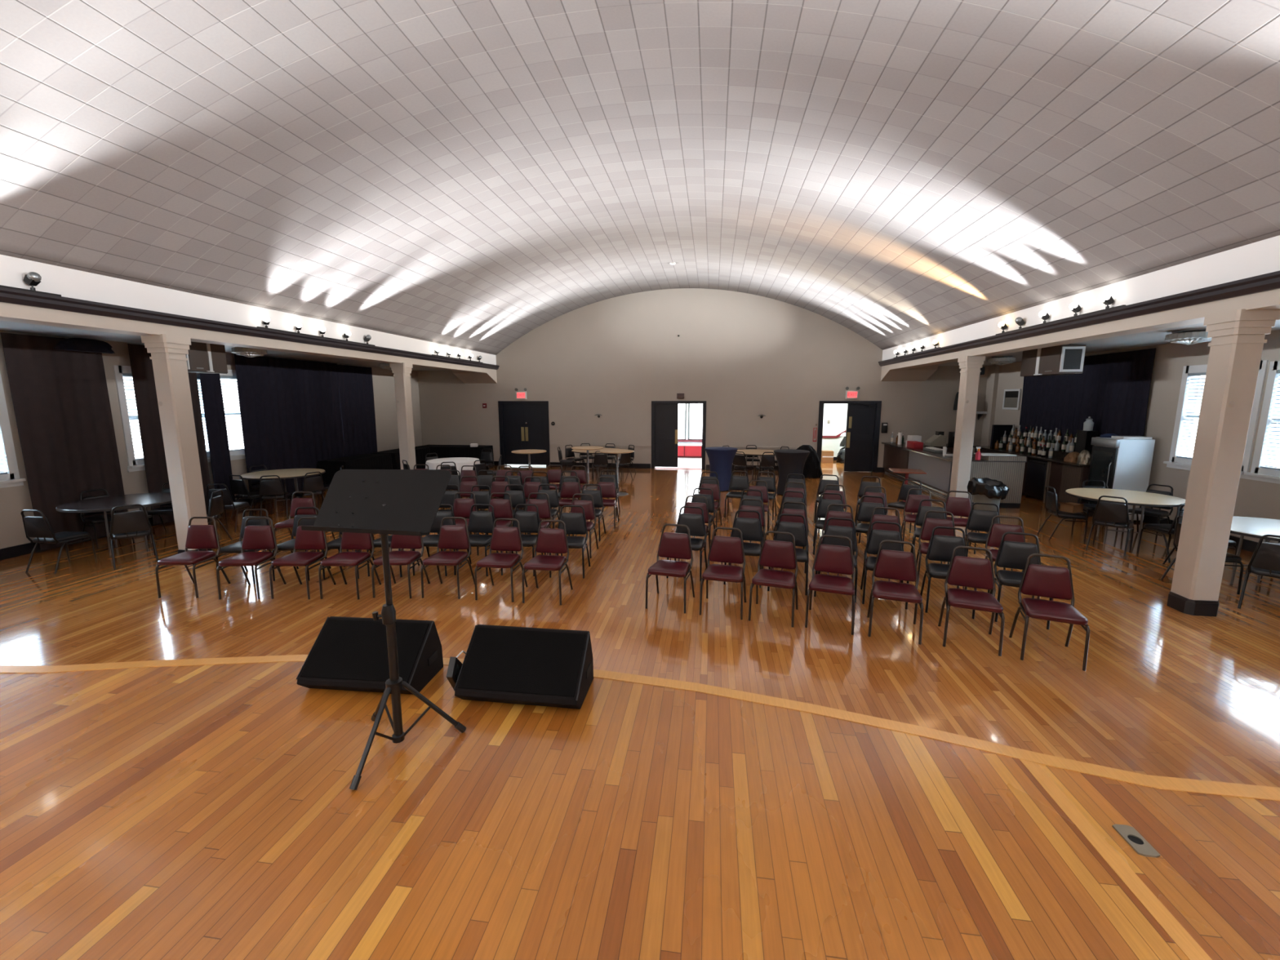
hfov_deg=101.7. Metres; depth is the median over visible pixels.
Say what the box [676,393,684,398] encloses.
wall plaque
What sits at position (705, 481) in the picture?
banquet chair
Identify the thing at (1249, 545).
baseboard
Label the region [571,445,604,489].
cocktail table
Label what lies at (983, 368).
speaker
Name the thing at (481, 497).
banquet chair
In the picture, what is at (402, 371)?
column
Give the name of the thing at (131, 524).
banquet chair
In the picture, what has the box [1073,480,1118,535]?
banquet chair
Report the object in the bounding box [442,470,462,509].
banquet chair
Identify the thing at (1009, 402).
print
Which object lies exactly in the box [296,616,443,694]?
stage monitor
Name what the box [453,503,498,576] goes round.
banquet chair
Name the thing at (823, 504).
banquet chair
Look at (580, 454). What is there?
banquet chair
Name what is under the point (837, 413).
wall
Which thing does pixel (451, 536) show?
banquet chair
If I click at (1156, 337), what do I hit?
ceiling
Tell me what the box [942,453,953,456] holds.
tray
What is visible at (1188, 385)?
blind
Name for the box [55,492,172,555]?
round table
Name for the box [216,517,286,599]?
banquet chair
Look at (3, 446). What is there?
blind
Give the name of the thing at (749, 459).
banquet chair
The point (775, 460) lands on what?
banquet chair
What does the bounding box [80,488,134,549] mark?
banquet chair
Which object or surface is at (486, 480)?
banquet chair
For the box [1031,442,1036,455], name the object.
liquor bottle
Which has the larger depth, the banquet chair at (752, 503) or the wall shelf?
the wall shelf
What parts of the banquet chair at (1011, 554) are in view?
leg, rail, seat, frame, backrest, leg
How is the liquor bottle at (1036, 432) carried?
on the bar cabinet at (1061, 475)
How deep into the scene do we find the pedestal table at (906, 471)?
10.53 m
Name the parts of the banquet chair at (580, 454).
seat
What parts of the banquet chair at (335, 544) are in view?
leg, seat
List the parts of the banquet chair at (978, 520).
seat, frame, backrest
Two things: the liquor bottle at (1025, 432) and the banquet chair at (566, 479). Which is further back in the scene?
the liquor bottle at (1025, 432)
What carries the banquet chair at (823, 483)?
on the floor at (1162, 690)
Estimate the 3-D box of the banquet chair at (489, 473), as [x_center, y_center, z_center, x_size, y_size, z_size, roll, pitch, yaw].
[-3.593,-0.197,12.703,0.479,0.816,0.433,-3,9,-17]
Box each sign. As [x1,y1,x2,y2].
[515,387,526,399]
[813,427,817,441]
[845,386,859,399]
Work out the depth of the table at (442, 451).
16.09 m
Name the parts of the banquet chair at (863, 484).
frame, backrest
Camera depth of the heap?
14.31 m
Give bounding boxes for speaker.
[953,391,959,409]
[980,366,985,374]
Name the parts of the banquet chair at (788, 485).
backrest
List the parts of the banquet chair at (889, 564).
leg, leg, frame, backrest, seat, leg, leg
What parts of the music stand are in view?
leg, leg, leg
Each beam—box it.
[0,254,499,383]
[878,235,1279,381]
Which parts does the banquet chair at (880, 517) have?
backrest, frame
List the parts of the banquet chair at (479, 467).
backrest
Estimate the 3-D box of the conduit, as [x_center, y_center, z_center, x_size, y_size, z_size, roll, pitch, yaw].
[-6.573,-1.609,7.661,0.164,0.017,1.832,-3,9,-17]
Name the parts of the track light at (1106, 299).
bulb, bulb, bulb, bulb, bulb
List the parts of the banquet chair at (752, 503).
backrest, frame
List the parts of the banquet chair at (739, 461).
backrest, frame, seat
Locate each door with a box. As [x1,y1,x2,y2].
[497,400,550,466]
[651,400,706,469]
[817,400,881,472]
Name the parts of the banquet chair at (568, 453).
backrest, seat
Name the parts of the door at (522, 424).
push plate, push plate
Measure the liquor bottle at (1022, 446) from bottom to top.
0.300 m
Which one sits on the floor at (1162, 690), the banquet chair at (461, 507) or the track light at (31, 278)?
the banquet chair at (461, 507)
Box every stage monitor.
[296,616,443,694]
[453,624,593,709]
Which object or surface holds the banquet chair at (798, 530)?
on the floor at (1162, 690)
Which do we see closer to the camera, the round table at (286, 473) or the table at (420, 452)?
the round table at (286, 473)
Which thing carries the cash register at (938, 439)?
on the bar counter at (1010, 470)
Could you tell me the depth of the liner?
9.31 m
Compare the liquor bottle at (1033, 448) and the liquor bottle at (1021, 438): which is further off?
the liquor bottle at (1021, 438)
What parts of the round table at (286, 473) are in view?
leg, leg, leg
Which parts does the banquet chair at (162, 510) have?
seat, leg, frame, backrest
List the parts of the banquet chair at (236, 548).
leg, seat, leg, backrest, frame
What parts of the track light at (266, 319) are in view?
bulb, bulb, rail, bulb, bulb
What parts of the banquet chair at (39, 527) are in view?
leg, backrest, frame, leg, seat, leg, rail, leg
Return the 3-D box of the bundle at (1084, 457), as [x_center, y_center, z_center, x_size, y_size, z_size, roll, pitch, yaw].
[8.490,-0.441,9.948,0.225,0.265,0.263,1,9,8]
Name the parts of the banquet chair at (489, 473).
seat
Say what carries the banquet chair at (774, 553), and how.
on the floor at (1162, 690)
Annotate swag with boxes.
[53,337,115,353]
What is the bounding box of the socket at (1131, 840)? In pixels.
[1127,835,1143,844]
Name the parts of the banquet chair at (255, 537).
leg, leg, seat, leg, backrest, frame, rail, leg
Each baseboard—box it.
[0,493,292,559]
[493,461,884,472]
[1142,515,1257,552]
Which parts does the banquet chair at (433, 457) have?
backrest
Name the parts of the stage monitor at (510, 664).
corner trim, corner trim, handle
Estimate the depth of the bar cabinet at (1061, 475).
10.73 m
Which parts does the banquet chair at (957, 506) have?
seat, backrest, frame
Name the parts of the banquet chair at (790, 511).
backrest, frame, leg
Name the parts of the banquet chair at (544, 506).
backrest, frame, seat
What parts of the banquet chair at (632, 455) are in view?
backrest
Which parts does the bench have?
panel, seat, rail, panel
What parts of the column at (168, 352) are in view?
trim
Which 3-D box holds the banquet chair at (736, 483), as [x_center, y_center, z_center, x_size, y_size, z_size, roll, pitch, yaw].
[1.827,0.264,9.698,0.433,0.816,0.479,3,9,16]
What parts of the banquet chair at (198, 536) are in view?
leg, seat, leg, leg, backrest, frame, rail, leg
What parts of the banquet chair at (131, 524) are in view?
leg, seat, backrest, frame, leg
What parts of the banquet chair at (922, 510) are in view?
seat, backrest, frame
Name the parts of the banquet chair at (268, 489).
leg, backrest, frame, seat, leg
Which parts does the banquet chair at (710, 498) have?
backrest, frame, seat, leg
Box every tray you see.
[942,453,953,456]
[973,453,1017,456]
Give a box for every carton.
[821,450,833,462]
[1111,435,1152,439]
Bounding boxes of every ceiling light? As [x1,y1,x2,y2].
[231,346,267,357]
[378,362,391,370]
[987,355,1016,365]
[1164,328,1211,344]
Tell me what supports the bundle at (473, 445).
on the table at (442, 451)
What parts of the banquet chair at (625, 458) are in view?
seat, backrest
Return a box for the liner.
[967,477,1009,499]
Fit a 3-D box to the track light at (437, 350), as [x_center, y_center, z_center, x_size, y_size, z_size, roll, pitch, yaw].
[-4.856,-3.352,14.054,0.135,0.201,2.800,1,9,8]
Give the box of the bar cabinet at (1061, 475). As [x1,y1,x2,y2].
[973,424,1089,512]
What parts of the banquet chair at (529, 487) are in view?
backrest, frame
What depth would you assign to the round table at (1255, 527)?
5.96 m
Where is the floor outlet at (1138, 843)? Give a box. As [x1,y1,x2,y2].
[1111,823,1160,857]
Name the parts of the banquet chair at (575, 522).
backrest, frame, seat, leg, leg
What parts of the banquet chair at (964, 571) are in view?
leg, leg, rail, backrest, frame, seat, leg, leg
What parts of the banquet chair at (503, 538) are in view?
leg, leg, seat, backrest, frame, leg, rail, leg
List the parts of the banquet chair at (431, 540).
leg, leg, seat, frame, backrest, leg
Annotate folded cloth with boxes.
[1099,433,1118,437]
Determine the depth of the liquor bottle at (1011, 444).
12.40 m
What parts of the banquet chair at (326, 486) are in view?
seat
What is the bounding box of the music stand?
[301,469,466,790]
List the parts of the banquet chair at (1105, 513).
leg, leg, backrest, frame, seat, leg, leg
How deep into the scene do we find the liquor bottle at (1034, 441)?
11.86 m
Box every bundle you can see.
[470,443,478,447]
[1063,451,1079,462]
[1075,449,1091,464]
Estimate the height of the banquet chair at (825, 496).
0.816 m
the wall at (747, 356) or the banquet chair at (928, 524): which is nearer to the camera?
the banquet chair at (928, 524)
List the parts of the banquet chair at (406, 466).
backrest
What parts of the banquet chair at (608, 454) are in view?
backrest, seat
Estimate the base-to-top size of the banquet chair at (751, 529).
0.816 m
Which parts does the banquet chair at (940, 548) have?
leg, leg, rail, seat, frame, backrest, leg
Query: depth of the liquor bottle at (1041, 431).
11.91 m
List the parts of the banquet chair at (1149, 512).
leg, seat, frame, leg, backrest, rail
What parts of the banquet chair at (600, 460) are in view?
seat, backrest, frame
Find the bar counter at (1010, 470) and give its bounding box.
[881,442,1026,508]
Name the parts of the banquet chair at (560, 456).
backrest, seat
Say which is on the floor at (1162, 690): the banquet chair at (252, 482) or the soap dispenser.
the banquet chair at (252, 482)
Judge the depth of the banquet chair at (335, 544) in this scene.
6.32 m
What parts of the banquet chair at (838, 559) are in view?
leg, leg, seat, backrest, frame, leg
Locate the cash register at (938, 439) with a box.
[924,431,946,446]
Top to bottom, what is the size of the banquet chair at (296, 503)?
0.816 m
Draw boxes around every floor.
[0,457,1279,787]
[0,654,1279,959]
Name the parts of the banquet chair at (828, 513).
frame, backrest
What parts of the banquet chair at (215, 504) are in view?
seat, backrest, frame, leg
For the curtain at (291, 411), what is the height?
3.010 m
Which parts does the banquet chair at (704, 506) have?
backrest, frame, leg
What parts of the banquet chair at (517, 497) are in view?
backrest, frame, seat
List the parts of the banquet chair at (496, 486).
backrest, frame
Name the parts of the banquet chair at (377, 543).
leg, seat, leg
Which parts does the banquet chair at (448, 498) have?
seat, backrest, frame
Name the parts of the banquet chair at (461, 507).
seat, backrest, frame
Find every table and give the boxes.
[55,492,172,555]
[239,468,325,511]
[370,447,430,469]
[415,444,494,468]
[511,449,546,470]
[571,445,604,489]
[571,448,617,476]
[600,448,634,496]
[704,446,737,491]
[735,448,774,476]
[773,448,809,494]
[888,468,926,502]
[1065,488,1185,547]
[1229,515,1279,584]
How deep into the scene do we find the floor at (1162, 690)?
5.01 m
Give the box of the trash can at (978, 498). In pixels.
[973,486,1002,511]
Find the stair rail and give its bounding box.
[822,430,845,437]
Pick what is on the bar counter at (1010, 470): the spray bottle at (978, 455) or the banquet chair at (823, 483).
the spray bottle at (978, 455)
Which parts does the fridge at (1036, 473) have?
handle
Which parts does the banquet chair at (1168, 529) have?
leg, rail, seat, leg, leg, frame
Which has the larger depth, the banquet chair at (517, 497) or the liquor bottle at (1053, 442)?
the liquor bottle at (1053, 442)
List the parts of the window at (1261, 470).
sill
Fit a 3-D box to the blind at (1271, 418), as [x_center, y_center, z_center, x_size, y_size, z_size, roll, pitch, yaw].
[8.666,-0.754,6.659,0.057,1.353,1.140,1,9,8]
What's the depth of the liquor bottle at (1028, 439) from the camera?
12.05 m
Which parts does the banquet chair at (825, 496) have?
backrest, frame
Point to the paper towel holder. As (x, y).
(900, 434)
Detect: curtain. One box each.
[0,332,126,550]
[127,343,211,524]
[199,373,235,502]
[234,353,345,502]
[337,364,377,457]
[1018,347,1155,442]
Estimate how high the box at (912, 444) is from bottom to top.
0.170 m
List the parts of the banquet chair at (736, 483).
leg, leg, seat, frame, backrest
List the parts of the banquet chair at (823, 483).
leg, frame, backrest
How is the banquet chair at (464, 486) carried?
on the floor at (1162, 690)
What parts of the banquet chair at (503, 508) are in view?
backrest, frame, seat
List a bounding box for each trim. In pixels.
[550,444,816,449]
[983,364,999,445]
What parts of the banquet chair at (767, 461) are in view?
seat, backrest, frame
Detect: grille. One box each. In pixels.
[185,354,190,368]
[1059,346,1085,372]
[1083,509,1140,522]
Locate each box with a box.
[446,650,466,688]
[905,440,923,448]
[1058,502,1083,513]
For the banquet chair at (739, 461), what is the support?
on the floor at (1162, 690)
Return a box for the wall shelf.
[976,411,987,419]
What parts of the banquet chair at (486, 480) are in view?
backrest, frame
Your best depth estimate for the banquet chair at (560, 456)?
14.78 m
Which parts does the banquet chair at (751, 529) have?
backrest, frame, seat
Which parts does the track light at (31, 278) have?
rail, bulb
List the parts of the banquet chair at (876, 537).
leg, leg, seat, frame, backrest, leg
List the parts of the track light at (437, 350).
rail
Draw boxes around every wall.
[0,330,422,548]
[417,288,988,469]
[677,403,847,457]
[980,329,1279,543]
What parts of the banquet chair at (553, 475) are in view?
seat, frame, backrest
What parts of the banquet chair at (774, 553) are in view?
leg, leg, seat, backrest, frame, leg, leg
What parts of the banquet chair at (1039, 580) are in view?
leg, rail, leg, frame, backrest, seat, leg, leg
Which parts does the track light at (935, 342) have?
rail, bulb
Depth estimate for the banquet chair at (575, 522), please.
6.63 m
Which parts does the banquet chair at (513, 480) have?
backrest, frame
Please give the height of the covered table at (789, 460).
1.005 m
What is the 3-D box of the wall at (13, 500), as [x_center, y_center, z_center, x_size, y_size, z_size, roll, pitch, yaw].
[-8.726,-0.562,7.341,0.200,3.180,20.150,1,9,8]
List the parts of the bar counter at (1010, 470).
brown panel, kick plate, foot rail, panel, panel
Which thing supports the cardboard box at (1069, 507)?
on the banquet chair at (1051, 500)
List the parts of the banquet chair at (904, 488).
seat, frame, backrest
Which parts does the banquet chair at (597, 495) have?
backrest, frame, seat, leg, leg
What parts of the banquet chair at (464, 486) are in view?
backrest, frame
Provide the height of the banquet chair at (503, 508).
0.816 m
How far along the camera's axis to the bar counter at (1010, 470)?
11.34 m
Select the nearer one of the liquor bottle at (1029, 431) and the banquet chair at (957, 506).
the banquet chair at (957, 506)
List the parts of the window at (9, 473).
sill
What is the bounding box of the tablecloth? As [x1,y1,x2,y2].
[425,457,479,475]
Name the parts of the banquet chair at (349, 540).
leg, leg, seat, backrest, frame, leg, rail, leg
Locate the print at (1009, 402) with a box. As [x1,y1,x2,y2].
[1004,397,1017,408]
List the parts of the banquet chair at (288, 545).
leg, seat, backrest, frame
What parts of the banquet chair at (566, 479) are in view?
backrest, frame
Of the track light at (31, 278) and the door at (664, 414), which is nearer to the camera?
the track light at (31, 278)
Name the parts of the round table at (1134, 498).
leg, leg, leg, leg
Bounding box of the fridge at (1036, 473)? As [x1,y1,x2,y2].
[1024,458,1047,500]
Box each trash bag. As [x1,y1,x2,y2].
[835,446,844,463]
[840,436,845,446]
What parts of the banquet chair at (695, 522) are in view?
backrest, frame, seat, leg, leg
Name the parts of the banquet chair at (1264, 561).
leg, frame, seat, backrest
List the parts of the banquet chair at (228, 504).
backrest, frame, leg, seat, leg, rail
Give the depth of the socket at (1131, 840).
1.73 m
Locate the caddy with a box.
[923,446,942,452]
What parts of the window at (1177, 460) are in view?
sill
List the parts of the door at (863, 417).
push plate, push plate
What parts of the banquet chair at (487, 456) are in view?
seat, backrest, frame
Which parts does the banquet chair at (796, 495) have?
backrest, frame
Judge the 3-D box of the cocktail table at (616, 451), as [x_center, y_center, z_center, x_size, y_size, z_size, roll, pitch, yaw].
[-0.519,-0.172,11.896,0.780,1.000,0.780,1,9,8]
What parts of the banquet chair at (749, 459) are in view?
backrest, seat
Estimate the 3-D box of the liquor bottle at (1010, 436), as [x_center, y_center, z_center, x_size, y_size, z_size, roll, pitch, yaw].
[9.173,-1.056,12.901,0.072,0.300,0.072,1,9,8]
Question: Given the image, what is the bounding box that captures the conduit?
[187,369,226,373]
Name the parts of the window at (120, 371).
sill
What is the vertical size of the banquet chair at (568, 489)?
0.816 m
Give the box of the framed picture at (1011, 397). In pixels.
[1002,388,1021,409]
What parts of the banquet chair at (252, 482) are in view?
seat, backrest, frame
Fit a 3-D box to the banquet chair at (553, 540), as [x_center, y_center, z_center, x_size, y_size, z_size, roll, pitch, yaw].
[-1.013,0.884,5.705,0.433,0.816,0.479,1,9,8]
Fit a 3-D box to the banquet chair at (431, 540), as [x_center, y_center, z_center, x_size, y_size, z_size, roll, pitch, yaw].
[-2.580,0.748,6.598,0.433,0.816,0.479,1,9,4]
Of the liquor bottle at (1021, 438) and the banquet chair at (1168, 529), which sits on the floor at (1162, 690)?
the banquet chair at (1168, 529)
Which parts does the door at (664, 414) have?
push plate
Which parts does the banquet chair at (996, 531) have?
seat, frame, backrest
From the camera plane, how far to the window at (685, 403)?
19.61 m
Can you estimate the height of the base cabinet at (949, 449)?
0.880 m
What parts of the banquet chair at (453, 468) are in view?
backrest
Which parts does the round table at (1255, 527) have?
leg, leg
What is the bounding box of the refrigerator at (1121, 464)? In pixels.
[1083,436,1155,522]
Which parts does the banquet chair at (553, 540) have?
leg, leg, seat, backrest, frame, leg, rail, leg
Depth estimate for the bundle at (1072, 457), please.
10.21 m
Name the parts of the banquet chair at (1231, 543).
leg, frame, backrest, seat, leg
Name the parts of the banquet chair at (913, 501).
leg, seat, backrest, frame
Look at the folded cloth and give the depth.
9.37 m
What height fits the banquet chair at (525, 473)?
0.816 m
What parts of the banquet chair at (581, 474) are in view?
backrest, frame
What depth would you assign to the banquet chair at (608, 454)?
15.95 m
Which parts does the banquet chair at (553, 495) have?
backrest, frame, seat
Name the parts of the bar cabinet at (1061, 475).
panel, beadboard panel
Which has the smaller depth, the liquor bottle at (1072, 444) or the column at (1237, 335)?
the column at (1237, 335)
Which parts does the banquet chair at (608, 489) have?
backrest, frame, seat, leg, leg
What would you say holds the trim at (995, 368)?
attached to the wall at (1255, 499)
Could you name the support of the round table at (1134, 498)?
on the floor at (1162, 690)
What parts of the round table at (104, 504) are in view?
leg, leg, leg, leg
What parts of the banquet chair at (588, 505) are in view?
backrest, frame, seat, leg, leg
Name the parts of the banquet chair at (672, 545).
leg, leg, seat, backrest, frame, leg, rail, leg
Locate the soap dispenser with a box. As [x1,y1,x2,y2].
[880,422,888,433]
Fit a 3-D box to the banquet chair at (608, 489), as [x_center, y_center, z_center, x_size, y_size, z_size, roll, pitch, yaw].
[-0.608,0.377,8.981,0.433,0.816,0.479,1,9,5]
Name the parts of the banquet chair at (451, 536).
leg, leg, seat, backrest, frame, leg, rail, leg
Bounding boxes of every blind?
[0,439,7,474]
[1176,372,1206,458]
[1261,369,1279,470]
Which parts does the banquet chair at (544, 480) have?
backrest, frame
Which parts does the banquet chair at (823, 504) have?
leg, seat, frame, backrest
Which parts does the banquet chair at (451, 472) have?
frame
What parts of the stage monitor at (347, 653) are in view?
corner trim, corner trim, handle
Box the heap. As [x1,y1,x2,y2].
[795,444,822,478]
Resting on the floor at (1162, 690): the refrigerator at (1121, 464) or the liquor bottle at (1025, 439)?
the refrigerator at (1121, 464)
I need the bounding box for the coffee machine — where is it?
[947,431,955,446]
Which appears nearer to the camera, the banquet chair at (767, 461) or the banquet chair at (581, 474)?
the banquet chair at (581, 474)
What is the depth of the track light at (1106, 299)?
6.94 m
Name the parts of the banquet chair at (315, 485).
seat, backrest, frame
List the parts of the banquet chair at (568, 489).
seat, backrest, frame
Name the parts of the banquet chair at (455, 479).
backrest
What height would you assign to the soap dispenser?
0.300 m
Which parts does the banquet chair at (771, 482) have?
backrest, frame, seat, leg, leg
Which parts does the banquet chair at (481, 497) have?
seat, backrest, frame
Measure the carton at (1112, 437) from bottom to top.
0.037 m
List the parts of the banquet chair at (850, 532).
leg, backrest, frame, seat, leg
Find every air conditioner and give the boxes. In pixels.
[185,341,227,373]
[1020,344,1085,376]
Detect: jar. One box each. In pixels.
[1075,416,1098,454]
[1083,419,1093,431]
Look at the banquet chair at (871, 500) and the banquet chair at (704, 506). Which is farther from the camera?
the banquet chair at (871, 500)
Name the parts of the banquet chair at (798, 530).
backrest, frame, seat, leg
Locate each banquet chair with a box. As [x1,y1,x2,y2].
[20,509,97,573]
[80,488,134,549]
[109,503,158,569]
[146,482,177,537]
[155,516,230,598]
[206,483,252,532]
[206,489,232,540]
[215,508,280,583]
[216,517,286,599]
[229,475,272,518]
[249,464,284,507]
[258,475,291,519]
[269,517,336,599]
[271,506,331,581]
[273,491,317,551]
[291,471,324,503]
[316,531,348,551]
[317,465,343,508]
[318,532,381,599]
[321,532,377,578]
[366,535,419,577]
[371,534,430,598]
[402,459,409,469]
[412,503,462,576]
[413,464,428,469]
[420,516,475,599]
[425,453,438,463]
[435,464,452,490]
[438,484,460,512]
[440,462,457,475]
[440,492,477,555]
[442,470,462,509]
[450,475,481,510]
[452,465,477,490]
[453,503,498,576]
[464,484,492,534]
[468,470,496,509]
[472,459,487,475]
[474,518,528,602]
[476,492,513,555]
[480,448,495,475]
[481,475,511,510]
[486,454,502,475]
[494,484,529,534]
[495,465,512,481]
[496,471,525,509]
[500,503,543,576]
[515,492,551,555]
[517,466,536,499]
[520,476,546,519]
[521,520,573,604]
[524,471,551,519]
[527,484,559,534]
[546,464,565,507]
[549,505,590,578]
[553,476,581,527]
[554,471,579,517]
[557,446,575,470]
[560,493,598,558]
[563,465,587,508]
[564,444,585,472]
[573,484,605,541]
[578,443,596,471]
[590,476,618,528]
[591,450,608,481]
[598,469,620,516]
[599,443,616,471]
[609,453,632,480]
[615,444,635,472]
[645,523,694,613]
[666,506,707,581]
[683,495,710,562]
[691,487,715,540]
[697,471,719,518]
[698,478,721,531]
[699,527,746,619]
[723,509,764,587]
[724,471,748,517]
[728,498,765,564]
[732,451,753,479]
[737,488,764,534]
[743,444,760,474]
[746,480,769,534]
[748,530,798,627]
[755,452,776,483]
[755,471,776,519]
[767,446,789,473]
[767,513,808,595]
[770,501,808,573]
[773,490,805,549]
[777,481,807,531]
[783,473,806,497]
[804,534,855,635]
[813,474,839,523]
[813,492,844,555]
[813,517,857,602]
[815,484,846,539]
[820,503,854,577]
[854,475,881,524]
[855,495,885,533]
[857,485,888,543]
[860,520,909,609]
[862,506,901,582]
[866,539,923,644]
[885,479,921,533]
[901,488,932,546]
[911,498,949,564]
[915,510,959,588]
[920,526,977,618]
[937,546,1004,656]
[945,490,977,554]
[964,502,1005,569]
[985,515,1034,598]
[989,531,1051,629]
[1008,553,1089,671]
[1036,485,1087,542]
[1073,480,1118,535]
[1085,495,1133,556]
[1121,484,1173,541]
[1136,502,1185,562]
[1160,515,1244,594]
[1162,503,1237,572]
[1237,534,1279,608]
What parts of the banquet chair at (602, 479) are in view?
backrest, frame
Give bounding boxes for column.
[141,333,212,553]
[389,362,416,469]
[949,355,986,497]
[1166,309,1279,616]
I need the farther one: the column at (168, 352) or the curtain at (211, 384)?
the curtain at (211, 384)
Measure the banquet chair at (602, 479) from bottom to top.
0.816 m
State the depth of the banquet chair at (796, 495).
8.47 m
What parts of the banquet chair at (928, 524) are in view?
leg, leg, seat, frame, backrest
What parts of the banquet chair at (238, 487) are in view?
leg, backrest, frame, seat, leg, leg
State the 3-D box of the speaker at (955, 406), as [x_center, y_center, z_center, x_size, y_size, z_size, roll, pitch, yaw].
[8.995,-2.239,14.762,0.164,0.510,0.163,1,9,8]
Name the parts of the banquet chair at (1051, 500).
leg, backrest, frame, leg, seat, rail, leg, leg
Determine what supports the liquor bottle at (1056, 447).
on the bar cabinet at (1061, 475)
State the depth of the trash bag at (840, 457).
17.74 m
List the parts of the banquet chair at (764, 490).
backrest, frame, seat, leg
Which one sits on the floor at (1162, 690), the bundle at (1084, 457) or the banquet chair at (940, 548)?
the banquet chair at (940, 548)
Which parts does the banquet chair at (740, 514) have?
backrest, frame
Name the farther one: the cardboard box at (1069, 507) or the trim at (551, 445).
the trim at (551, 445)
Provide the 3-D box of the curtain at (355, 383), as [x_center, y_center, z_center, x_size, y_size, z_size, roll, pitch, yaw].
[-7.555,-1.548,14.055,0.065,2.990,1.325,1,9,8]
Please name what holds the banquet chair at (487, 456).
on the floor at (1162, 690)
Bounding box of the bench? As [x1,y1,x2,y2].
[677,440,702,457]
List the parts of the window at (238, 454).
sill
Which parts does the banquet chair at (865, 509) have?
seat, backrest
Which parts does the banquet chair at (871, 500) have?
leg, backrest, frame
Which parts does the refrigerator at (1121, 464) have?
glass, door, handle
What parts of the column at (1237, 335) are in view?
trim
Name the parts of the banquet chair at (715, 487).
backrest, frame, seat, leg, leg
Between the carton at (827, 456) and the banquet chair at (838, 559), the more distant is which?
the carton at (827, 456)
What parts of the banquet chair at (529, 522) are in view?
backrest, frame, seat, leg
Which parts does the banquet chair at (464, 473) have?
backrest, frame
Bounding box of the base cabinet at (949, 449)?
[923,443,953,453]
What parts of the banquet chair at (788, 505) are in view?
backrest, frame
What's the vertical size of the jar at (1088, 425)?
0.215 m
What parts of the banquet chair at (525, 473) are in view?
backrest, frame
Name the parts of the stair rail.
level rail, sloped rail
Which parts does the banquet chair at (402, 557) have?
leg, leg, seat, backrest, frame, leg, rail, leg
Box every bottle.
[890,431,893,443]
[975,446,981,459]
[994,440,999,448]
[999,437,1002,449]
[1002,431,1006,443]
[1005,440,1009,450]
[1008,431,1012,441]
[1008,438,1013,451]
[1011,424,1014,436]
[1012,432,1016,444]
[1015,435,1019,444]
[1015,442,1020,452]
[1017,425,1021,437]
[1019,432,1023,444]
[1020,440,1024,453]
[1022,426,1027,437]
[1023,436,1026,445]
[1026,433,1031,446]
[1027,426,1031,437]
[1027,440,1032,453]
[1030,426,1034,439]
[1031,437,1036,447]
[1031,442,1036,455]
[1033,426,1038,439]
[1037,434,1041,448]
[1037,444,1042,456]
[1038,426,1042,439]
[1040,435,1045,448]
[1040,444,1046,457]
[1042,430,1047,440]
[1045,435,1050,448]
[1047,430,1053,440]
[1048,444,1053,457]
[1051,435,1055,449]
[1053,427,1057,441]
[1053,439,1059,450]
[1056,429,1061,442]
[1061,436,1066,451]
[1064,428,1069,443]
[1065,440,1070,452]
[1067,433,1074,443]
[1068,438,1074,452]
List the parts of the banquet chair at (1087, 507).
leg, seat, frame, backrest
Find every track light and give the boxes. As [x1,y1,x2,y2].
[0,271,61,296]
[257,315,374,346]
[431,347,481,362]
[893,339,941,358]
[995,293,1125,334]
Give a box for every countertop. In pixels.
[881,442,953,462]
[884,467,947,497]
[923,443,953,447]
[973,445,1089,466]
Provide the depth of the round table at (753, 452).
14.33 m
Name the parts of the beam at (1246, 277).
ledge moulding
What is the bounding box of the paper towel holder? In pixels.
[897,432,902,444]
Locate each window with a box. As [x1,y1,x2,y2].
[0,372,26,488]
[113,364,210,471]
[219,369,245,460]
[677,403,686,439]
[688,403,702,439]
[1163,360,1268,479]
[1243,360,1279,484]
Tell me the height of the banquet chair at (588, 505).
0.816 m
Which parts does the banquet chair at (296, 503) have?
seat, backrest, frame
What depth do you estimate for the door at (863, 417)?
15.42 m
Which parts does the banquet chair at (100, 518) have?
leg, rail, leg, backrest, seat, frame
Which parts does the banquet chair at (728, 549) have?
leg, leg, seat, backrest, frame, leg, leg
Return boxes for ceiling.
[0,0,1279,355]
[0,320,449,370]
[938,320,1279,365]
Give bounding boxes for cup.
[942,446,946,453]
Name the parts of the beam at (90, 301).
ledge moulding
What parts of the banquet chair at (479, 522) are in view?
leg, seat, backrest, frame, leg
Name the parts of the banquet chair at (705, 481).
frame, backrest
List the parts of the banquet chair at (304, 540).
leg, seat, leg, leg, backrest, frame, rail, leg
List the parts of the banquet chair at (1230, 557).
leg, frame, backrest, rail, seat, leg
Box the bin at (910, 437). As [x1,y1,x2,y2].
[906,435,921,441]
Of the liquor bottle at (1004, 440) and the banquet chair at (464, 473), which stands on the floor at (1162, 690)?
the banquet chair at (464, 473)

